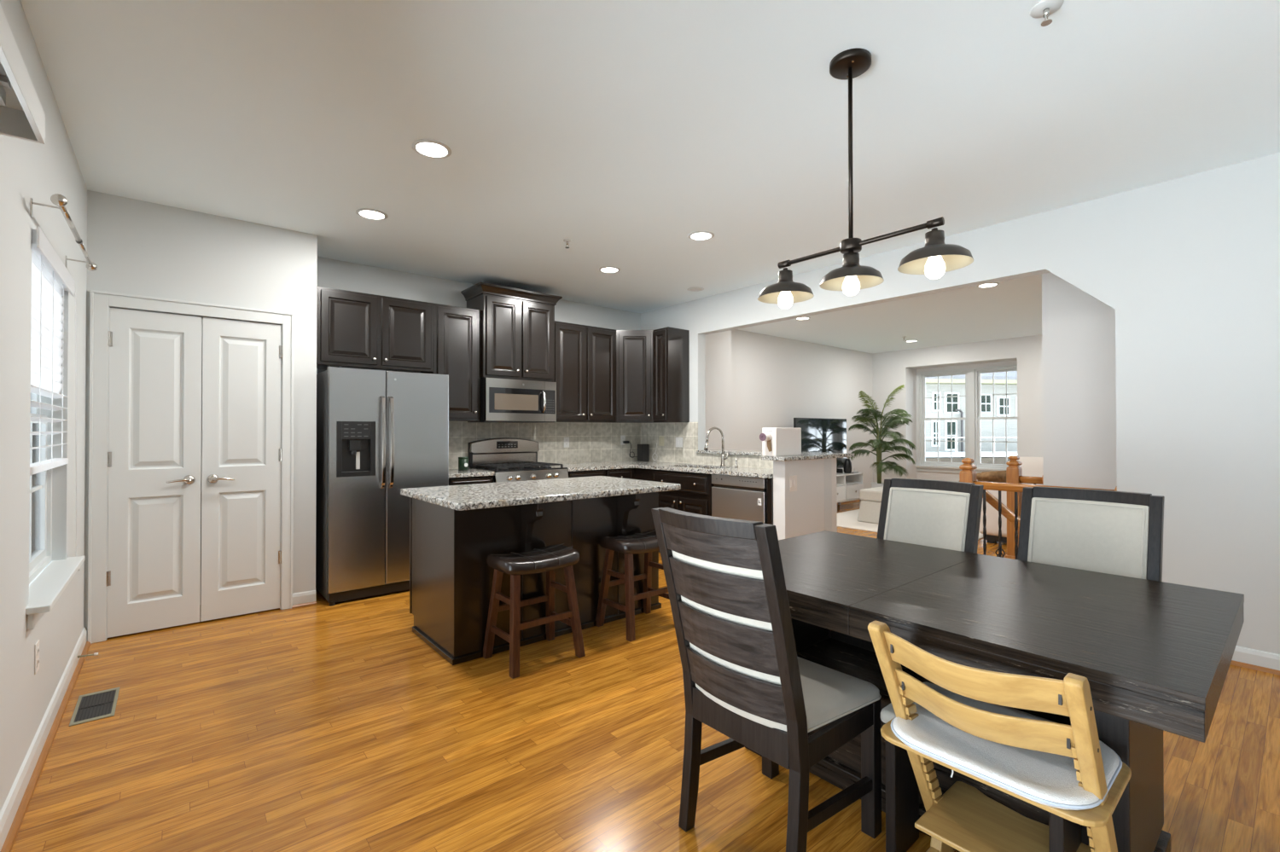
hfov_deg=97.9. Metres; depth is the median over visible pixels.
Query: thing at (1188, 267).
wall
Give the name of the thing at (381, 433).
refrigerator
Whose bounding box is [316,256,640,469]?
wall
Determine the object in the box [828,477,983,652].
dining chair
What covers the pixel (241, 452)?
door
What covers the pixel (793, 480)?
wall plate
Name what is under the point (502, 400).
microwave
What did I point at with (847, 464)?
speaker
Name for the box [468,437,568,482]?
gas range
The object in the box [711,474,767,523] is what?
dishwasher
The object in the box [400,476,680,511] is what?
island countertop
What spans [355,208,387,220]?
recessed light
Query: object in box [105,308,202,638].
door
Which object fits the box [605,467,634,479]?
base cabinet
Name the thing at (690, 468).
countertop
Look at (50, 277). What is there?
window blind
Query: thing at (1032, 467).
throw pillow
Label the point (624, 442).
power adapter
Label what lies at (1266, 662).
baseboard
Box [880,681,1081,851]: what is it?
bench
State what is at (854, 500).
baseboard
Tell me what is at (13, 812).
baseboard
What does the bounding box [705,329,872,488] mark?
wall
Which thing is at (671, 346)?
upper cabinet
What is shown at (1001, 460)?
fence
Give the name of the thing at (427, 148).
recessed light
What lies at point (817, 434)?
television
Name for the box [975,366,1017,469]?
window
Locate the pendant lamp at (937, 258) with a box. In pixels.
[757,47,973,308]
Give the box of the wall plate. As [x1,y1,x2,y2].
[789,475,797,491]
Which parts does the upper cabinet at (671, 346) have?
door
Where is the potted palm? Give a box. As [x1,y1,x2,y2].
[847,384,916,488]
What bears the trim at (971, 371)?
attached to the wall at (892, 370)
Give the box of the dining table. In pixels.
[744,530,1244,851]
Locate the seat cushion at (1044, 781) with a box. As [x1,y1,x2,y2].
[892,691,1119,810]
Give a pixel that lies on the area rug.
(849, 519)
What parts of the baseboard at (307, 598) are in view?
shoe moulding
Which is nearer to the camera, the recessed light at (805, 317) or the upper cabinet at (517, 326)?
the upper cabinet at (517, 326)
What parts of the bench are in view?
panel, panel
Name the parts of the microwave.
vent panel, door, handle, control panel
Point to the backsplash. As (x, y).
(588, 442)
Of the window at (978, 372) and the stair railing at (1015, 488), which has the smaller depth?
the stair railing at (1015, 488)
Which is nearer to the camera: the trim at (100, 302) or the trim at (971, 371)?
the trim at (100, 302)
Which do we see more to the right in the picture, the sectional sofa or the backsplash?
the sectional sofa
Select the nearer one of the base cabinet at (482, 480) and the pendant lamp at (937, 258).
the pendant lamp at (937, 258)
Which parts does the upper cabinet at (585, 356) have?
door, door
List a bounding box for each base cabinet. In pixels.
[448,476,493,485]
[567,469,605,477]
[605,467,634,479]
[634,468,714,552]
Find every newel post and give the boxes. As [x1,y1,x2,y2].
[959,458,977,482]
[1005,455,1022,559]
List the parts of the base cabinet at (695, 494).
door, drawer, door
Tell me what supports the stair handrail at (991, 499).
attached to the wall
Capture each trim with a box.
[87,290,293,644]
[915,364,1016,473]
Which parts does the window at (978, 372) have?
sash, sash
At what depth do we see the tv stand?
9.04 m
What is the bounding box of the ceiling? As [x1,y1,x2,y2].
[20,0,1279,354]
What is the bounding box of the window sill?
[25,556,85,630]
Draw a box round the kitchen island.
[400,476,680,665]
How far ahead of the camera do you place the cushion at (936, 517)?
2.60 m
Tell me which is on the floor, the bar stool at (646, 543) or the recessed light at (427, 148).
the bar stool at (646, 543)
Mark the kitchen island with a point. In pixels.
(454, 530)
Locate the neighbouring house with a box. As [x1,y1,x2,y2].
[925,371,1017,458]
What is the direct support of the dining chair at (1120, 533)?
on the floor
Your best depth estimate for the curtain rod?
2.18 m
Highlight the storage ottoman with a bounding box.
[857,486,883,523]
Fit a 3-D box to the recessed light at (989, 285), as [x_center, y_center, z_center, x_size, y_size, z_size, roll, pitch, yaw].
[3.484,-1.410,5.583,0.194,0.008,0.194,0,-1,-40]
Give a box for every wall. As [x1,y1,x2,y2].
[0,0,87,812]
[83,190,317,637]
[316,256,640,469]
[640,152,1279,654]
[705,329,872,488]
[773,458,837,540]
[872,335,1042,482]
[1041,272,1117,489]
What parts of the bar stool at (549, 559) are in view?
leg, leg, seat, leg, leg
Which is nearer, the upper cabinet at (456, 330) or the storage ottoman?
the upper cabinet at (456, 330)
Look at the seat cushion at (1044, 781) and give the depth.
1.31 m
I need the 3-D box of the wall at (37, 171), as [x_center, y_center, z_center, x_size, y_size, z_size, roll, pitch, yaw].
[-1.568,-0.080,1.128,0.150,2.737,7.143,0,-1,-40]
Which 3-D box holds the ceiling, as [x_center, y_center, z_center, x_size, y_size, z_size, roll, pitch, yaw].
[2.752,-1.472,4.665,11.302,0.100,7.293,0,-1,-40]
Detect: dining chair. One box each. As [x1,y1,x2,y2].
[651,507,881,851]
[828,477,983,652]
[1017,486,1164,581]
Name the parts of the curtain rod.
rod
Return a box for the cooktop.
[470,465,567,472]
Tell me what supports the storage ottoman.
on the area rug
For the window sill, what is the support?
attached to the wall at (37, 171)
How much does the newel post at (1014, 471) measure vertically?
1.074 m
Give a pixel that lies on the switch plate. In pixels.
(678, 440)
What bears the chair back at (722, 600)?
on the dining chair at (745, 679)
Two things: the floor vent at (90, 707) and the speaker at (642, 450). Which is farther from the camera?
the speaker at (642, 450)
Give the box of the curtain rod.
[29,193,98,271]
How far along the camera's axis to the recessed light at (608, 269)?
5.04 m
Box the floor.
[11,500,1279,851]
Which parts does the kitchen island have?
moulding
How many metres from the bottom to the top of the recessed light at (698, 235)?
0.008 m
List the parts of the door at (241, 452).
handle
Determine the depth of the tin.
5.11 m
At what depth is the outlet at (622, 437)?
6.71 m
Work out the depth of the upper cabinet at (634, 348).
6.23 m
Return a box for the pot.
[871,482,884,488]
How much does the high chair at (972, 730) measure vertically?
0.785 m
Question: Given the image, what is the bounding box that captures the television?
[793,418,846,473]
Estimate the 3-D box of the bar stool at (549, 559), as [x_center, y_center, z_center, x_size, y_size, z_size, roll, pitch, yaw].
[-0.601,1.004,3.156,0.472,0.602,0.371,0,-1,-40]
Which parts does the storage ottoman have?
lid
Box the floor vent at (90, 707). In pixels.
[69,687,119,727]
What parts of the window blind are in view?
rail, head rail, ladder cord, pull cord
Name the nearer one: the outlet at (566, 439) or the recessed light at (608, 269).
the recessed light at (608, 269)
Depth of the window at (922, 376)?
10.09 m
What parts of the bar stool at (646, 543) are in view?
leg, seat, leg, leg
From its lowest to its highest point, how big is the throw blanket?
0.161 m
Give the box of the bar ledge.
[695,449,855,461]
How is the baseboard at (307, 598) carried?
attached to the wall at (136, 247)
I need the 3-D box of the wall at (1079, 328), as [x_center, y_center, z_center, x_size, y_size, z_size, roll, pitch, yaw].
[4.191,1.133,3.258,0.120,5.137,3.025,0,-1,-40]
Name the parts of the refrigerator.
water spout, door, handle, handle, door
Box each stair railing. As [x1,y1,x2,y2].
[972,481,1117,559]
[1018,475,1043,484]
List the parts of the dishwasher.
control panel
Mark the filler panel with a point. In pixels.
(769, 481)
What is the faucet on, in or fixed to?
on the countertop at (690, 468)
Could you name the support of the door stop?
attached to the wall at (37, 171)
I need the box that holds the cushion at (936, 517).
[884,487,970,552]
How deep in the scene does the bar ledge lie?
5.10 m
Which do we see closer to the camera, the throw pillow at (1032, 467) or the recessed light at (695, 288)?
the recessed light at (695, 288)
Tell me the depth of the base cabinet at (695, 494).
5.44 m
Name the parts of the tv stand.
drawer, drawer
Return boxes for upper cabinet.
[316,286,433,373]
[427,303,480,421]
[460,282,562,382]
[554,320,616,423]
[611,330,663,423]
[652,326,689,423]
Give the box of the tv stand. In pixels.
[836,471,864,509]
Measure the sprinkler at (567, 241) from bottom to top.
0.056 m
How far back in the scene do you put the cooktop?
5.30 m
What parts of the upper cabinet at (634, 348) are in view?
door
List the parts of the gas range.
panel, backguard panel, knob, knob, control panel, knob, knob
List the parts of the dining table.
panel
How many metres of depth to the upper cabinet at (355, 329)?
4.60 m
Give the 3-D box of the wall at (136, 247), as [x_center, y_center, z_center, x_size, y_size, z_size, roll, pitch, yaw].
[-3.056,-0.055,3.970,1.220,2.737,0.576,0,-1,-40]
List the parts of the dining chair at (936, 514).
seat frame, leg, rail, leg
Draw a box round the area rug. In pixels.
[837,509,983,540]
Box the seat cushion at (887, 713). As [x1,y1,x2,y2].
[880,681,950,723]
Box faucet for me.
[704,426,727,466]
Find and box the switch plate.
[675,437,682,448]
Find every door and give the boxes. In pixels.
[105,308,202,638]
[200,317,282,622]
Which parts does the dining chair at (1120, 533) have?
leg, rail, leg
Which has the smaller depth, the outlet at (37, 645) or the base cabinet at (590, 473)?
the outlet at (37, 645)
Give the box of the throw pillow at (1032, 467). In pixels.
[1018,457,1043,485]
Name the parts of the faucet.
spout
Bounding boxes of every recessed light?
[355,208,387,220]
[411,139,451,158]
[599,266,620,273]
[686,286,703,291]
[687,231,714,240]
[795,316,810,319]
[976,282,999,287]
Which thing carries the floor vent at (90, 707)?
in the floor
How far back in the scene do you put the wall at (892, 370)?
9.63 m
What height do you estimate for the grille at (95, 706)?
0.002 m
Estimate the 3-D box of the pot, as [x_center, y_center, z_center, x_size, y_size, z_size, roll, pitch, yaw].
[3.912,1.142,9.116,0.250,0.420,0.250,0,-1,-40]
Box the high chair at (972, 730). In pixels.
[867,621,1131,851]
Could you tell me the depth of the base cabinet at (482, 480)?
4.85 m
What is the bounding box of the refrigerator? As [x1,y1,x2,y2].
[315,366,448,606]
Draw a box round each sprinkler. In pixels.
[563,238,571,248]
[1029,0,1064,26]
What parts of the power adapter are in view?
cord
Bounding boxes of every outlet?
[34,640,39,674]
[564,436,569,448]
[620,435,625,445]
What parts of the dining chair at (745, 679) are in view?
leg, rail, leg, leg, seat frame, seat, leg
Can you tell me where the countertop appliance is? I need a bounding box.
[759,427,801,456]
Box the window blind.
[29,226,80,570]
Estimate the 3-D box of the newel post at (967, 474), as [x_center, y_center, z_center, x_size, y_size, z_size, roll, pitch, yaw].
[2.429,0.773,4.124,0.110,1.074,0.110,0,-1,-40]
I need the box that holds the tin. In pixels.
[458,457,468,471]
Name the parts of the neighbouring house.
pane, pane, pane, pane, deck railing, pane, pane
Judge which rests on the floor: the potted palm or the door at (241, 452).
the potted palm
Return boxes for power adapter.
[622,441,637,458]
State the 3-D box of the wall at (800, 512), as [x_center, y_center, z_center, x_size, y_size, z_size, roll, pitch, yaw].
[1.459,0.803,4.892,0.790,1.030,0.120,0,-1,-40]
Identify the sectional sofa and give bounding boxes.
[978,489,1006,543]
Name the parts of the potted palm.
stem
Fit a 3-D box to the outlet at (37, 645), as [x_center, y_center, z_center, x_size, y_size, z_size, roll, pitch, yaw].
[-2.341,0.898,2.166,0.007,0.115,0.070,0,-1,-40]
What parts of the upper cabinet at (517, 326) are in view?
door, crown moulding, door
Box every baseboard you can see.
[0,628,90,851]
[291,590,316,609]
[837,500,859,504]
[1230,645,1279,675]
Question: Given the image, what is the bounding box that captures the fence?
[925,457,1010,466]
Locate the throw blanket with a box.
[977,470,1006,482]
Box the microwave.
[467,378,556,423]
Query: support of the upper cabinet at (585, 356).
attached to the wall at (334, 274)
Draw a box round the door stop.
[77,652,98,657]
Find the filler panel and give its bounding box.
[766,478,773,524]
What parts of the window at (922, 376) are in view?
sash, sash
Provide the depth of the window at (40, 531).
2.66 m
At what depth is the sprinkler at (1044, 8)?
1.91 m
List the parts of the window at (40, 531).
sash, glass, sash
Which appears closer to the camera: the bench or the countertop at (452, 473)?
the bench
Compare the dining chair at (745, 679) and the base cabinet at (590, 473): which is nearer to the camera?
the dining chair at (745, 679)
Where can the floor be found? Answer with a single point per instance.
(321, 727)
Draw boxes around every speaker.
[637,444,649,461]
[843,459,851,473]
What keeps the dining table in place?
on the floor
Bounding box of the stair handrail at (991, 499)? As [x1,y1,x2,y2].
[982,489,1020,529]
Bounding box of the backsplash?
[448,421,773,469]
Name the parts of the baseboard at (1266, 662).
shoe moulding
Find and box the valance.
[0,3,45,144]
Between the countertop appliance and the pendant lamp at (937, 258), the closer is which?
the pendant lamp at (937, 258)
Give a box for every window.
[29,392,52,584]
[919,370,968,466]
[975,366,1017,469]
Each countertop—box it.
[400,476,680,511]
[448,468,494,478]
[552,460,773,478]
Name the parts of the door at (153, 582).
handle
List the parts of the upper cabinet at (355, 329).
door, door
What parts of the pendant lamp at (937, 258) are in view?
lamp shade, bulb, stem, bulb, lamp shade, bulb, lamp shade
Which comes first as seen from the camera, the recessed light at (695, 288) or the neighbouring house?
the recessed light at (695, 288)
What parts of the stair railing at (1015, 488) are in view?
handrail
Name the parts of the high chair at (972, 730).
foot plate, seat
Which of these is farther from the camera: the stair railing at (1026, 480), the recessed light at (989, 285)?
the recessed light at (989, 285)
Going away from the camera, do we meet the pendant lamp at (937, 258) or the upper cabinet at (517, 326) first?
the pendant lamp at (937, 258)
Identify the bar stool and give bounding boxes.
[482,543,585,679]
[595,529,669,641]
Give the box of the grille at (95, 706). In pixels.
[75,690,114,721]

